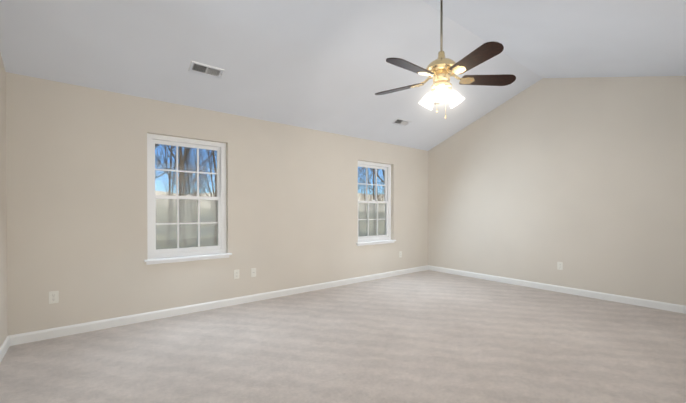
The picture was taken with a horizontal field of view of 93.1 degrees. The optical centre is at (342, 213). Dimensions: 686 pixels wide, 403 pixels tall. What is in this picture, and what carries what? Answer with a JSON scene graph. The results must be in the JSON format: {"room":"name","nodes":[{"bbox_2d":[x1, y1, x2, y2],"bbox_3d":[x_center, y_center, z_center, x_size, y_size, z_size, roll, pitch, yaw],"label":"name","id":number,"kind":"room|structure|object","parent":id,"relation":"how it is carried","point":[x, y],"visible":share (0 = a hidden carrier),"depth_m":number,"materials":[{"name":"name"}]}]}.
{"room":"empty bedroom","nodes":[
{"label":"empty bedroom","id":0,"kind":"room"},
{"bbox_2d":[0,53,6,346],"bbox_3d":[-1.536,-0.452,0.933,0.160,3.300,5.200,0,0,-39],"label":"wall","id":1,"kind":"structure","parent":0,"point":[3,266],"depth_m":2.77,"materials":[{"name":"beige paint"}]},
{"bbox_2d":[0,335,11,362],"bbox_3d":[-1.470,1.152,1.002,0.016,0.092,4.830,0,0,-39],"label":"baseboard","id":2,"kind":"structure","parent":1,"relation":"attached to","point":[7,343],"depth_m":2.75,"materials":[{"name":"white wood"}]},
{"bbox_2d":[6,72,427,335],"bbox_3d":[-0.673,-0.088,4.848,6.390,2.520,0.160,0,0,-39],"label":"wall","id":3,"kind":"structure","parent":0,"point":[76,175],"depth_m":3.57,"materials":[{"name":"beige paint"}]},
{"bbox_2d":[49,291,58,303],"bbox_3d":[-2.751,0.799,3.089,0.070,0.115,0.008,0,0,-39],"label":"electrical outlet","id":4,"kind":"object","parent":3,"relation":"attached to","point":[53,296],"visible":1,"depth_m":3.09,"materials":[{"name":"white plastic"}]},
{"bbox_2d":[144,133,231,264],"bbox_3d":[-1.850,-0.165,3.902,0.955,1.456,0.230,0,0,-39],"label":"window","id":5,"kind":"structure","parent":3,"relation":"in","point":[156,255],"depth_m":3.91,"materials":[{"name":"white wood"}]},
{"bbox_2d":[12,265,427,345],"bbox_3d":[-0.618,1.127,4.787,6.070,0.092,0.016,0,0,-39],"label":"baseboard","id":6,"kind":"structure","parent":3,"relation":"attached to","point":[23,338],"depth_m":3.77,"materials":[{"name":"white wood"}]},
{"bbox_2d":[234,270,238,278],"bbox_3d":[-1.371,0.787,4.189,0.070,0.115,0.008,0,0,-39],"label":"electrical outlet","id":7,"kind":"object","parent":3,"relation":"attached to","point":[236,274],"visible":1,"depth_m":4.19,"materials":[{"name":"white plastic"}]},
{"bbox_2d":[251,268,255,276],"bbox_3d":[-1.189,0.791,4.330,0.070,0.115,0.014,0,0,-39],"label":"electrical outlet","id":8,"kind":"object","parent":3,"relation":"attached to","point":[253,272],"visible":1,"depth_m":4.33,"materials":[{"name":"white plastic"}]},
{"bbox_2d":[356,161,395,245],"bbox_3d":[0.546,-0.178,5.814,0.955,1.456,0.230,0,0,-39],"label":"window","id":9,"kind":"structure","parent":3,"relation":"in","point":[376,238],"depth_m":5.91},
{"bbox_2d":[0,270,685,402],"bbox_3d":[0.899,1.245,2.887,6.390,0.120,5.200,0,0,-39],"label":"floor","id":10,"kind":"structure","parent":0,"point":[428,336],"depth_m":2.77,"materials":[{"name":"carpet"}]},
{"bbox_2d":[0,0,685,150],"bbox_3d":[0.899,-1.718,2.868,6.390,1.053,5.200,0,0,-39],"label":"ceiling","id":11,"kind":"structure","parent":0,"point":[322,65],"depth_m":3.33,"materials":[{"name":"white paint"}]},
{"bbox_2d":[188,61,223,78],"bbox_3d":[-1.417,-1.488,3.375,0.327,0.066,0.142,0,0,-39],"label":"ceiling vent","id":12,"kind":"object","parent":11,"relation":"in","point":[206,70],"visible":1,"depth_m":3.36,"materials":[{"name":"white metal"}]},
{"bbox_2d":[392,118,410,124],"bbox_3d":[0.956,-1.489,5.307,0.327,0.066,0.142,0,0,-39],"label":"ceiling vent","id":13,"kind":"object","parent":11,"relation":"in","point":[401,122],"visible":0.94,"depth_m":5.28,"materials":[{"name":"white metal"}]},
{"bbox_2d":[375,0,515,118],"bbox_3d":[0.823,-1.428,2.825,1.206,1.193,1.254,0,0,-39],"label":"ceiling fan","id":14,"kind":"object","parent":11,"relation":"hanging from","point":[441,70],"visible":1,"depth_m":2.79,"materials":[{"name":"brown wood"}]},
{"bbox_2d":[428,76,685,305],"bbox_3d":[3.334,-0.477,4.819,0.160,3.300,5.200,0,0,-39],"label":"wall","id":15,"kind":"structure","parent":0,"point":[583,180],"depth_m":4.69,"materials":[{"name":"beige paint"}]},
{"bbox_2d":[428,265,685,313],"bbox_3d":[3.262,1.127,4.778,0.016,0.092,4.830,0,0,-39],"label":"baseboard","id":16,"kind":"structure","parent":15,"relation":"attached to","point":[580,292],"depth_m":4.68,"materials":[{"name":"white wood"}]},
{"bbox_2d":[557,262,562,269],"bbox_3d":[3.224,0.782,4.830,0.008,0.115,0.070,0,0,-39],"label":"electrical outlet","id":17,"kind":"object","parent":15,"relation":"attached to","point":[559,265],"visible":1,"depth_m":4.82,"materials":[{"name":"white plastic"}]},
{"label":"outside","id":18,"kind":"structure","parent":0,"visible":0},
{"bbox_2d":[155,190,384,211],"bbox_3d":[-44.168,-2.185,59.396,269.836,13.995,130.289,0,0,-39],"label":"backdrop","id":19,"kind":"structure","parent":18,"point":[205,195],"depth_m":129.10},
{"bbox_2d":[156,206,384,248],"bbox_3d":[-37.421,0.377,71.801,320.000,7.966,149.340,0,0,-39],"label":"ground","id":20,"kind":"structure","parent":18,"point":[364,221],"depth_m":46.59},
{"bbox_2d":[155,144,383,245],"bbox_3d":[-0.353,-10.581,62.546,114.259,27.776,81.892,0,0,-39],"label":"trees","id":21,"kind":"object","parent":20,"relation":"on","point":[182,165],"depth_m":36.12,"materials":[{"name":"brown plant"}]}
]}

